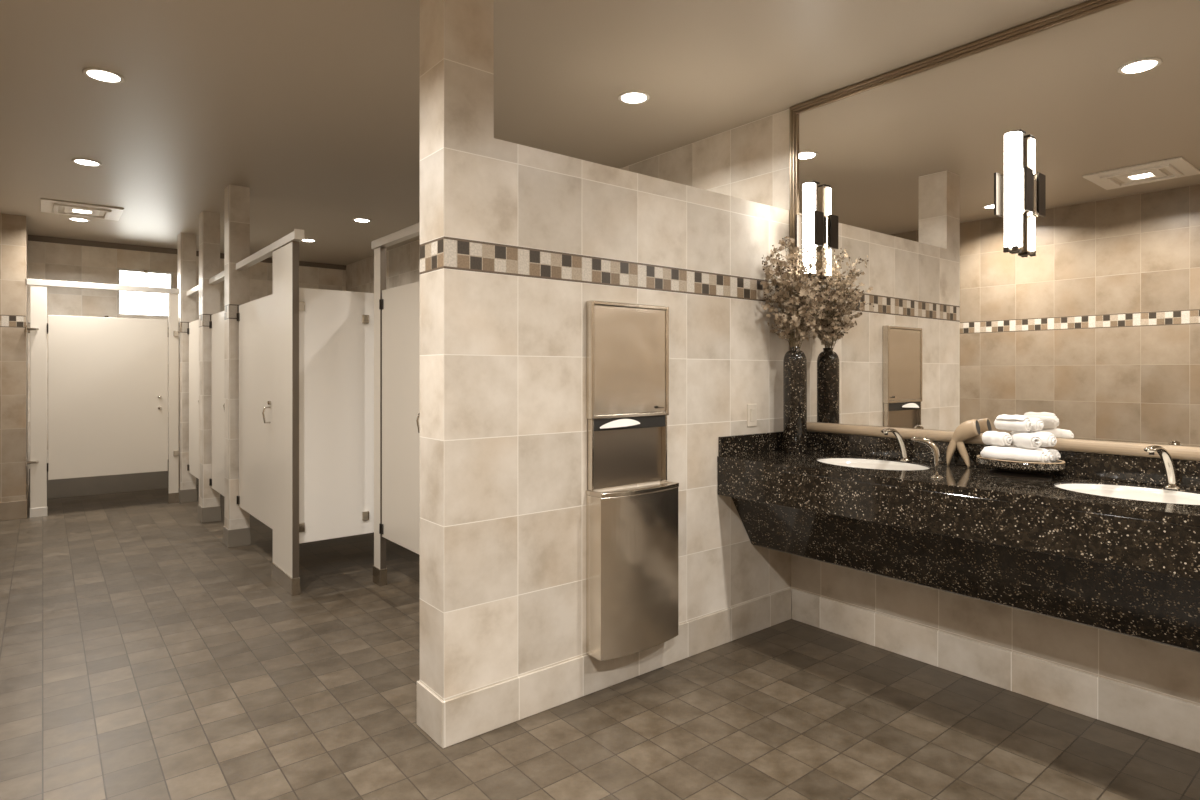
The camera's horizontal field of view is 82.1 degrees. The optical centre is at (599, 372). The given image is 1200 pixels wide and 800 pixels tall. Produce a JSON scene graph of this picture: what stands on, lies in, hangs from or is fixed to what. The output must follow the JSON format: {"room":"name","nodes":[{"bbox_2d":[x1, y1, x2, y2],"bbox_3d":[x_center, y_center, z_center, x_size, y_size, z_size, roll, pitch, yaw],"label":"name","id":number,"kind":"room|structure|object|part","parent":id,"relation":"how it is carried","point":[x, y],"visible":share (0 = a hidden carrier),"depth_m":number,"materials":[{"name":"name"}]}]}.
{"room":"public restroom","nodes":[
{"label":"public restroom","id":0,"kind":"room"},
{"bbox_2d":[0,213,27,502],"bbox_3d":[-5.892,-0.053,6.666,0.540,2.787,1.236,0,0,-39],"label":"wall","id":1,"kind":"structure","parent":0,"point":[13,228],"depth_m":6.29,"materials":[{"name":"beige tile"}]},
{"bbox_2d":[0,485,28,520],"bbox_3d":[-5.798,1.258,6.653,0.429,0.165,1.116,0,0,-39],"label":"baseboard","id":2,"kind":"structure","parent":1,"relation":"attached to","point":[13,510],"depth_m":6.30,"materials":[{"name":"tile"}]},
{"bbox_2d":[28,241,345,484],"bbox_3d":[-4.750,-0.053,8.306,3.298,2.787,0.120,0,0,-39],"label":"wall","id":3,"kind":"structure","parent":0,"point":[46,260],"depth_m":7.61,"materials":[{"name":"beige tile"}]},
{"bbox_2d":[29,469,198,500],"bbox_3d":[-4.707,1.173,8.259,3.289,0.335,0.009,0,0,-39],"label":"baseboard","id":4,"kind":"structure","parent":3,"relation":"attached to","point":[95,485],"depth_m":7.63,"materials":[{"name":"grey tile"}]},
{"bbox_2d":[117,268,172,316],"bbox_3d":[-5.215,-0.910,7.909,0.537,0.530,0.054,0,0,-39],"label":"window","id":5,"kind":"structure","parent":3,"relation":"in","point":[118,269],"depth_m":7.84,"materials":[{"name":"white"}]},
{"bbox_2d":[28,235,345,269],"bbox_3d":[-4.703,-1.417,8.248,3.298,0.059,0.030,0,0,-39],"label":"trim","id":6,"kind":"structure","parent":3,"relation":"attached to","point":[30,237],"depth_m":7.75,"materials":[{"name":"brown"}]},
{"bbox_2d":[0,0,1089,264],"bbox_3d":[-1.579,-1.507,4.051,3.958,0.120,11.126,0,0,-39],"label":"ceiling","id":7,"kind":"structure","parent":0,"point":[312,107],"depth_m":3.46,"materials":[{"name":"beige paint"}]},
{"bbox_2d":[68,217,89,221],"bbox_3d":[-4.906,-1.443,6.488,0.168,0.008,0.168,0,0,-39],"label":"recessed light","id":8,"kind":"object","parent":7,"relation":"in","point":[69,218],"visible":1,"depth_m":6.48,"materials":[{"name":"white"}]},
{"bbox_2d":[41,198,123,220],"bbox_3d":[-4.581,-1.432,6.096,0.570,0.030,0.570,0,0,-39],"label":"air vent","id":9,"kind":"object","parent":7,"relation":"in","point":[47,205],"visible":1,"depth_m":6.04,"materials":[{"name":"beige metal"}]},
{"bbox_2d":[58,206,104,216],"bbox_3d":[-4.581,-1.441,6.096,0.329,0.012,0.329,0,0,-39],"label":"grille","id":10,"kind":"object","parent":9,"relation":"attached to","point":[64,210],"depth_m":6.12,"materials":[{"name":"plastic"}]},
{"bbox_3d":[-4.581,-1.436,6.096,0.249,0.022,0.249,0,0,-39],"label":"panel","id":11,"kind":"part","parent":9,"relation":"part of","materials":[{"name":"white paint"}]},
{"bbox_2d":[72,158,101,166],"bbox_3d":[-3.520,-1.443,4.728,0.168,0.008,0.168,0,0,-39],"label":"recessed light","id":12,"kind":"object","parent":7,"relation":"in","point":[86,162],"visible":1,"depth_m":4.72,"materials":[{"name":"white"}]},
{"bbox_2d":[82,68,124,82],"bbox_3d":[-2.411,-1.443,3.349,0.168,0.008,0.168,0,0,-39],"label":"recessed light","id":13,"kind":"object","parent":7,"relation":"in","point":[98,74],"visible":1,"depth_m":3.34,"materials":[{"name":"white paint"}]},
{"bbox_2d":[302,239,315,241],"bbox_3d":[-3.180,-1.443,7.506,0.168,0.008,0.168,0,0,-39],"label":"recessed light","id":14,"kind":"object","parent":7,"relation":"in","point":[304,240],"visible":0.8,"depth_m":7.50,"materials":[{"name":"white"}]},
{"bbox_2d":[353,218,370,222],"bbox_3d":[-2.253,-1.443,6.524,0.168,0.008,0.168,0,0,-39],"label":"recessed light","id":15,"kind":"object","parent":7,"relation":"in","point":[362,220],"visible":1,"depth_m":6.52,"materials":[{"name":"white"}]},
{"bbox_2d":[618,91,649,103],"bbox_3d":[0.178,-1.443,3.616,0.168,0.008,0.168,0,0,-39],"label":"recessed light","id":16,"kind":"object","parent":7,"relation":"in","point":[630,97],"visible":1,"depth_m":3.61,"materials":[{"name":"white"}]},
{"bbox_2d":[0,486,1199,799],"bbox_3d":[-1.579,1.400,4.051,3.958,0.120,11.126,0,0,-39],"label":"floor","id":17,"kind":"structure","parent":0,"point":[144,655],"depth_m":2.73,"materials":[{"name":"tile"}]},
{"bbox_2d":[26,285,46,517],"bbox_3d":[-5.237,0.264,6.410,0.152,2.152,0.074,0,0,-39],"label":"pilaster","id":18,"kind":"object","parent":17,"relation":"on","point":[38,294],"visible":1,"depth_m":6.42,"materials":[{"name":"beige laminate"}]},
{"bbox_2d":[26,279,179,293],"bbox_3d":[-4.834,-0.842,6.757,1.220,0.064,0.053,0,0,-39],"label":"rail","id":19,"kind":"object","parent":18,"relation":"attached to","point":[51,283],"visible":1,"depth_m":6.71,"materials":[{"name":"white metal"}]},
{"bbox_2d":[47,315,167,479],"bbox_3d":[-4.817,0.222,6.773,0.966,1.565,0.066,0,0,-39],"label":"door","id":20,"kind":"structure","parent":18,"relation":"attached to","point":[108,376],"depth_m":6.75,"materials":[{"name":"beige plastic"}]},
{"bbox_2d":[168,294,178,503],"bbox_3d":[-4.394,0.264,7.102,0.094,2.152,0.057,0,0,-39],"label":"pilaster","id":21,"kind":"object","parent":17,"relation":"on","point":[173,299],"visible":1,"depth_m":7.09,"materials":[{"name":"beige plastic"}]},
{"bbox_2d":[177,232,195,489],"bbox_3d":[-4.332,-0.053,7.226,0.140,2.787,0.215,0,0,-39],"label":"wall pier","id":22,"kind":"object","parent":17,"relation":"on","point":[186,242],"visible":0.71,"depth_m":7.13,"materials":[{"name":"beige tile"}]},
{"bbox_2d":[179,488,196,502],"bbox_3d":[-4.332,1.272,7.226,0.156,0.135,0.231,0,0,-39],"label":"baseboard","id":23,"kind":"object","parent":22,"relation":"attached to","point":[187,495],"visible":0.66,"depth_m":7.13,"materials":[{"name":"grey tile"}]},
{"bbox_2d":[187,319,198,478],"bbox_3d":[-3.961,0.255,6.744,0.077,1.546,0.949,0,0,-39],"label":"door","id":24,"kind":"structure","parent":22,"relation":"attached to","point":[193,330],"depth_m":6.85,"materials":[{"name":"beige laminate"}]},
{"bbox_2d":[199,211,219,507],"bbox_3d":[-3.559,-0.053,6.279,0.138,2.787,0.200,0,0,-39],"label":"wall pier","id":25,"kind":"object","parent":17,"relation":"on","point":[209,222],"visible":0.79,"depth_m":6.19,"materials":[{"name":"beige tile"}]},
{"bbox_2d":[187,285,198,295],"bbox_3d":[-3.938,-0.823,6.753,0.056,0.059,1.011,0,0,-39],"label":"rail","id":26,"kind":"object","parent":25,"relation":"attached to","point":[195,290],"visible":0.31,"depth_m":6.85,"materials":[{"name":"white metal"}]},
{"bbox_2d":[198,504,220,522],"bbox_3d":[-3.559,1.272,6.279,0.154,0.135,0.216,0,0,-39],"label":"baseboard","id":27,"kind":"object","parent":25,"relation":"attached to","point":[207,514],"visible":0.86,"depth_m":6.20,"materials":[{"name":"grey tile"}]},
{"bbox_2d":[209,311,223,495],"bbox_3d":[-3.220,0.255,5.828,0.077,1.546,0.874,0,0,-39],"label":"door","id":28,"kind":"structure","parent":25,"relation":"attached to","point":[216,324],"depth_m":5.95,"materials":[{"name":"beige laminate"}]},
{"bbox_2d":[224,184,249,529],"bbox_3d":[-2.844,-0.053,5.400,0.144,2.787,0.175,0,0,-39],"label":"wall pier","id":29,"kind":"object","parent":17,"relation":"on","point":[236,198],"visible":0.79,"depth_m":5.32,"materials":[{"name":"beige tile"}]},
{"bbox_2d":[209,271,223,284],"bbox_3d":[-3.196,-0.823,5.836,0.056,0.059,0.941,0,0,-39],"label":"rail","id":30,"kind":"object","parent":29,"relation":"attached to","point":[218,278],"visible":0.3,"depth_m":5.94,"materials":[{"name":"white metal"}]},
{"bbox_2d":[223,526,250,547],"bbox_3d":[-2.844,1.272,5.400,0.160,0.135,0.191,0,0,-39],"label":"baseboard","id":31,"kind":"object","parent":29,"relation":"attached to","point":[235,537],"visible":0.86,"depth_m":5.33,"materials":[{"name":"grey tile"}]},
{"bbox_2d":[271,241,299,595],"bbox_3d":[-1.981,0.274,4.336,0.048,2.132,0.477,0,0,-39],"label":"pilaster","id":32,"kind":"object","parent":17,"relation":"on","point":[285,564],"visible":1,"depth_m":4.26,"materials":[{"name":"beige laminate"}]},
{"bbox_2d":[237,294,272,528],"bbox_3d":[-2.475,0.255,4.907,0.077,1.546,1.019,0,0,-39],"label":"door","id":33,"kind":"structure","parent":32,"relation":"attached to","point":[255,318],"depth_m":4.89,"materials":[{"name":"beige laminate"}]},
{"bbox_3d":[-2.200,0.278,4.544,0.049,0.112,0.012,0,0,-39],"label":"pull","id":34,"kind":"part","parent":33,"relation":"part of","materials":[{"name":"silver metal"}]},
{"bbox_2d":[236,229,303,269],"bbox_3d":[-2.286,-0.823,4.710,0.056,0.059,1.599,0,0,-39],"label":"rail","id":35,"kind":"object","parent":32,"relation":"attached to","point":[297,235],"visible":1,"depth_m":4.57,"materials":[{"name":"white metal"}]},
{"bbox_3d":[-1.981,0.229,4.336,0.036,2.042,0.465,0,0,-39],"label":"panel","id":36,"kind":"part","parent":32,"relation":"part of","materials":[{"name":"beige laminate"}]},
{"bbox_3d":[-1.834,0.222,4.154,0.038,2.027,0.002,0,0,-39],"label":"edge trim","id":37,"kind":"part","parent":32,"relation":"part of","materials":[{"name":"grey metal"}]},
{"bbox_2d":[373,247,386,585],"bbox_3d":[-1.400,0.274,4.385,0.048,2.132,0.122,0,0,-39],"label":"pilaster","id":38,"kind":"object","parent":17,"relation":"on","point":[379,568],"visible":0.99,"depth_m":4.36,"materials":[{"name":"beige laminate"}]},
{"bbox_3d":[-1.400,0.229,4.385,0.036,2.042,0.110,0,0,-39],"label":"panel","id":39,"kind":"part","parent":38,"relation":"part of","materials":[{"name":"beige plastic"}]},
{"bbox_3d":[-1.365,0.222,4.341,0.038,2.027,0.002,0,0,-39],"label":"edge trim","id":40,"kind":"part","parent":38,"relation":"part of","materials":[{"name":"grey metal"}]},
{"bbox_2d":[379,281,419,554],"bbox_3d":[-1.167,0.255,4.056,0.077,1.546,0.695,0,0,-39],"label":"door","id":41,"kind":"structure","parent":38,"relation":"attached to","point":[400,305],"depth_m":4.09,"materials":[{"name":"beige laminate"}]},
{"bbox_3d":[-0.994,0.278,3.819,0.049,0.112,0.012,0,0,-39],"label":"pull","id":42,"kind":"part","parent":41,"relation":"part of","materials":[{"name":"silver metal"}]},
{"bbox_3d":[-0.596,0.274,3.390,0.048,2.132,1.050,0,0,-39],"label":"pilaster","id":43,"kind":"object","parent":17,"relation":"on","visible":0},
{"bbox_2d":[371,222,419,248],"bbox_3d":[-0.855,-0.823,3.707,0.056,0.059,1.885,0,0,-39],"label":"rail","id":44,"kind":"object","parent":43,"relation":"attached to","point":[412,231],"visible":0.2,"depth_m":4.11,"materials":[{"name":"white metal"}]},
{"bbox_2d":[420,0,790,700],"bbox_3d":[0.178,-0.053,3.196,2.061,2.787,0.204,0,0,-39],"label":"wall","id":45,"kind":"structure","parent":0,"point":[516,240],"depth_m":2.71,"materials":[{"name":"beige tile"}]},
{"bbox_2d":[417,589,790,747],"bbox_3d":[0.174,1.258,3.193,2.070,0.165,0.222,0,0,-39],"label":"baseboard","id":46,"kind":"structure","parent":45,"relation":"attached to","point":[455,720],"depth_m":2.81,"materials":[{"name":"tile"}]},
{"bbox_2d":[586,300,678,660],"bbox_3d":[0.156,0.435,2.961,0.449,1.470,0.132,0,0,-39],"label":"paper towel dispenser","id":47,"kind":"object","parent":45,"relation":"attached to","point":[632,533],"visible":1,"depth_m":2.92,"materials":[{"name":"silver metal"}]},
{"bbox_2d":[600,419,639,428],"bbox_3d":[0.097,0.214,2.930,0.225,0.035,0.035,0,0,-39],"label":"paper towel","id":48,"kind":"object","parent":47,"relation":"in","point":[621,422],"visible":1,"depth_m":2.92,"materials":[{"name":"white paper"}]},
{"bbox_3d":[0.127,-0.054,2.997,0.447,0.492,0.040,0,0,-39],"label":"cabinet frame","id":49,"kind":"part","parent":47,"relation":"part of","materials":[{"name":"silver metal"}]},
{"bbox_3d":[0.126,-0.054,2.998,0.414,0.459,0.030,0,0,-39],"label":"cabinet door","id":50,"kind":"part","parent":47,"relation":"part of","materials":[{"name":"silver metal"}]},
{"bbox_2d":[747,404,756,426],"bbox_3d":[0.785,0.218,3.546,0.074,0.116,0.012,0,0,-39],"label":"switch plate","id":51,"kind":"object","parent":45,"relation":"attached to","point":[751,408],"visible":1,"depth_m":3.54,"materials":[{"name":"beige plastic"}]},
{"bbox_2d":[346,109,1199,705],"bbox_3d":[-0.024,-0.053,5.180,0.120,2.787,10.926,0,0,-39],"label":"wall","id":52,"kind":"structure","parent":0,"point":[749,161],"depth_m":3.34,"materials":[{"name":"beige tile"}]},
{"bbox_2d":[299,288,373,542],"bbox_3d":[-1.102,0.263,4.851,1.967,1.575,0.046,0,0,-39],"label":"toilet partition","id":53,"kind":"structure","parent":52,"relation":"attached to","point":[336,327],"depth_m":4.38,"materials":[{"name":"white laminate"}]},
{"bbox_2d":[717,431,1199,652],"bbox_3d":[1.504,0.610,2.715,0.601,0.596,2.210,0,0,-39],"label":"countertop","id":54,"kind":"structure","parent":52,"relation":"attached to","point":[1128,567],"depth_m":2.57,"materials":[{"name":"black stone"}]},
{"bbox_2d":[783,347,806,453],"bbox_3d":[1.007,0.138,3.560,0.117,0.545,0.117,0,0,-39],"label":"flower vase","id":55,"kind":"object","parent":54,"relation":"on","point":[794,361],"visible":0.98,"depth_m":3.51,"materials":[{"name":"ceramic"}]},
{"bbox_2d":[760,236,837,349],"bbox_3d":[0.995,-0.348,3.494,0.391,0.715,0.335,0,0,-39],"label":"flower bouquet","id":56,"kind":"object","parent":55,"relation":"in","point":[796,321],"visible":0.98,"depth_m":3.51,"materials":[{"name":"beige plant"}]},
{"bbox_2d":[817,458,929,469],"bbox_3d":[1.231,0.492,3.130,0.369,0.152,0.509,0,0,-39],"label":"sink","id":57,"kind":"object","parent":54,"relation":"in","point":[849,462],"visible":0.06,"depth_m":3.30,"materials":[{"name":"grey ceramic"}]},
{"bbox_2d":[881,428,911,461],"bbox_3d":[1.373,0.332,3.191,0.161,0.156,0.054,0,0,-20],"label":"faucet","id":58,"kind":"object","parent":54,"relation":"on","point":[905,456],"visible":1,"depth_m":3.19,"materials":[{"name":"silver metal"}]},
{"bbox_2d":[912,437,943,478],"bbox_3d":[1.285,0.332,2.703,0.114,0.155,0.048,0,0,21],"label":"soap dispenser","id":59,"kind":"object","parent":54,"relation":"on","point":[931,444],"visible":1,"depth_m":2.69,"materials":[{"name":"silver metal"}]},
{"bbox_2d":[946,419,980,467],"bbox_3d":[1.579,0.304,3.002,0.046,0.211,0.141,0,0,-39],"label":"ornament","id":60,"kind":"object","parent":54,"relation":"on","point":[969,429],"visible":1,"depth_m":2.99,"materials":[{"name":"beige"}]},
{"bbox_3d":[1.554,0.347,3.028,0.012,0.125,0.068,0,0,-39],"label":"foot blade","id":61,"kind":"part","parent":60,"relation":"part of","materials":[{"name":"beige ceramic"}]},
{"bbox_3d":[1.574,0.347,3.003,0.012,0.125,0.071,0,0,-39],"label":"foot blade","id":62,"kind":"part","parent":60,"relation":"part of","materials":[{"name":"beige ceramic"}]},
{"bbox_2d":[953,419,980,442],"bbox_3d":[1.588,0.255,2.990,0.046,0.112,0.112,0,0,-39],"label":"hair dryer","id":63,"kind":"object","parent":60,"relation":"attached to","point":[969,429],"depth_m":2.97,"materials":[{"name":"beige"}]},
{"bbox_3d":[1.447,0.761,2.669,0.253,0.292,2.210,0,0,-39],"label":"slanted panel","id":64,"kind":"part","parent":54,"relation":"part of","materials":[{"name":"black stone"}]},
{"bbox_2d":[976,455,1065,478],"bbox_3d":[1.676,0.376,2.754,0.226,0.068,0.313,0,0,-39],"label":"tray","id":65,"kind":"object","parent":54,"relation":"on","point":[1005,468],"visible":0.84,"depth_m":2.68,"materials":[{"name":"black stone"}]},
{"bbox_2d":[980,446,1047,462],"bbox_3d":[1.627,0.326,2.714,0.076,0.063,0.240,0,0,-42],"label":"rolled towel","id":66,"kind":"object","parent":65,"relation":"on","point":[992,452],"visible":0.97,"depth_m":2.69,"materials":[{"name":"white fabric"}]},
{"bbox_2d":[982,431,1011,445],"bbox_3d":[1.611,0.266,2.798,0.066,0.058,0.130,0,0,-19],"label":"rolled towel","id":67,"kind":"object","parent":66,"relation":"on","point":[996,438],"visible":1,"depth_m":2.77,"materials":[{"name":"white fabric"}]},
{"bbox_3d":[1.676,0.360,2.754,0.226,0.032,0.313,0,0,-39],"label":"dish","id":68,"kind":"part","parent":65,"relation":"part of","materials":[{"name":"silver metal"}]},
{"bbox_2d":[992,445,1053,462],"bbox_3d":[1.680,0.324,2.763,0.076,0.066,0.249,0,0,-37],"label":"rolled towel","id":69,"kind":"object","parent":65,"relation":"on","point":[1048,453],"visible":0.09,"depth_m":2.68,"materials":[{"name":"white fabric"}]},
{"bbox_2d":[1011,432,1042,448],"bbox_3d":[1.683,0.268,2.719,0.074,0.067,0.143,0,0,-3],"label":"rolled towel","id":70,"kind":"object","parent":69,"relation":"on","point":[1021,440],"visible":0.99,"depth_m":2.68,"materials":[{"name":"white fabric"}]},
{"bbox_2d":[994,414,1031,431],"bbox_3d":[1.657,0.201,2.767,0.067,0.069,0.145,0,0,-32],"label":"rolled towel","id":71,"kind":"object","parent":70,"relation":"on","point":[1020,423],"visible":1,"depth_m":2.74,"materials":[{"name":"white fabric"}]},
{"bbox_2d":[1044,448,1060,462],"bbox_3d":[1.740,0.331,2.804,0.067,0.059,0.234,0,0,-41],"label":"rolled towel","id":72,"kind":"object","parent":65,"relation":"on","point":[1056,454],"visible":0.12,"depth_m":2.72,"materials":[{"name":"white fabric"}]},
{"bbox_2d":[1023,431,1056,446],"bbox_3d":[1.747,0.264,2.755,0.070,0.062,0.149,0,0,-25],"label":"rolled towel","id":73,"kind":"object","parent":72,"relation":"on","point":[1049,440],"visible":0.36,"depth_m":2.70,"materials":[{"name":"white fabric"}]},
{"bbox_2d":[1028,418,1043,431],"bbox_3d":[1.725,0.208,2.792,0.068,0.061,0.140,0,0,-27],"label":"rolled towel","id":74,"kind":"object","parent":73,"relation":"on","point":[1037,424],"visible":0.39,"depth_m":2.74,"materials":[{"name":"white fabric"}]},
{"bbox_2d":[1055,484,1199,504],"bbox_3d":[1.853,0.492,2.360,0.369,0.152,0.509,0,0,-39],"label":"sink","id":75,"kind":"object","parent":54,"relation":"in","point":[1116,491],"visible":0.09,"depth_m":2.51,"materials":[{"name":"grey ceramic"}]},
{"bbox_2d":[1144,445,1182,488],"bbox_3d":[1.986,0.332,2.433,0.161,0.156,0.054,0,0,-20],"label":"faucet","id":76,"kind":"object","parent":54,"relation":"on","point":[1169,467],"visible":1,"depth_m":2.43,"materials":[{"name":"silver metal"}]},
{"bbox_2d":[789,0,1199,446],"bbox_3d":[1.729,-0.593,2.895,0.026,1.706,2.209,0,0,-39],"label":"wall mirror","id":77,"kind":"object","parent":52,"relation":"attached to","point":[1091,331],"visible":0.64,"depth_m":2.87,"materials":[{"name":"clear glass"}]},
{"bbox_2d":[795,181,823,278],"bbox_3d":[1.102,-0.744,3.597,0.106,0.498,0.122,0,0,-39],"label":"wall sconce","id":78,"kind":"object","parent":77,"relation":"attached to","point":[809,226],"visible":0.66,"depth_m":3.56,"materials":[{"name":"white glass"}]},
{"bbox_3d":[1.729,-0.593,2.895,0.026,1.706,2.209,0,0,-39],"label":"frame","id":79,"kind":"part","parent":77,"relation":"part of","materials":[{"name":"brown metal"}]},
{"bbox_2d":[994,129,1032,253],"bbox_3d":[1.711,-0.744,2.843,0.106,0.498,0.122,0,0,-39],"label":"wall sconce","id":80,"kind":"object","parent":77,"relation":"attached to","point":[1013,188],"visible":1,"depth_m":2.81,"materials":[{"name":"white glass"}]},
{"bbox_2d":[792,589,1199,752],"bbox_3d":[2.165,1.258,2.369,0.009,0.165,3.562,0,0,-39],"label":"baseboard","id":81,"kind":"structure","parent":52,"relation":"attached to","point":[1154,715],"depth_m":2.88,"materials":[{"name":"tile"}]},
{"bbox_2d":[807,422,1199,460],"bbox_3d":[1.723,0.286,2.892,0.038,0.050,2.210,0,0,-39],"label":"trim","id":82,"kind":"structure","parent":52,"relation":"attached to","point":[1192,453],"depth_m":2.73,"materials":[{"name":"beige stone"}]},
{"bbox_2d":[807,431,1199,489],"bbox_3d":[1.729,0.361,2.896,0.023,0.098,2.210,0,0,-39],"label":"backsplash","id":83,"kind":"structure","parent":52,"relation":"attached to","point":[1121,468],"depth_m":2.73,"materials":[{"name":"black stone"}]}
]}

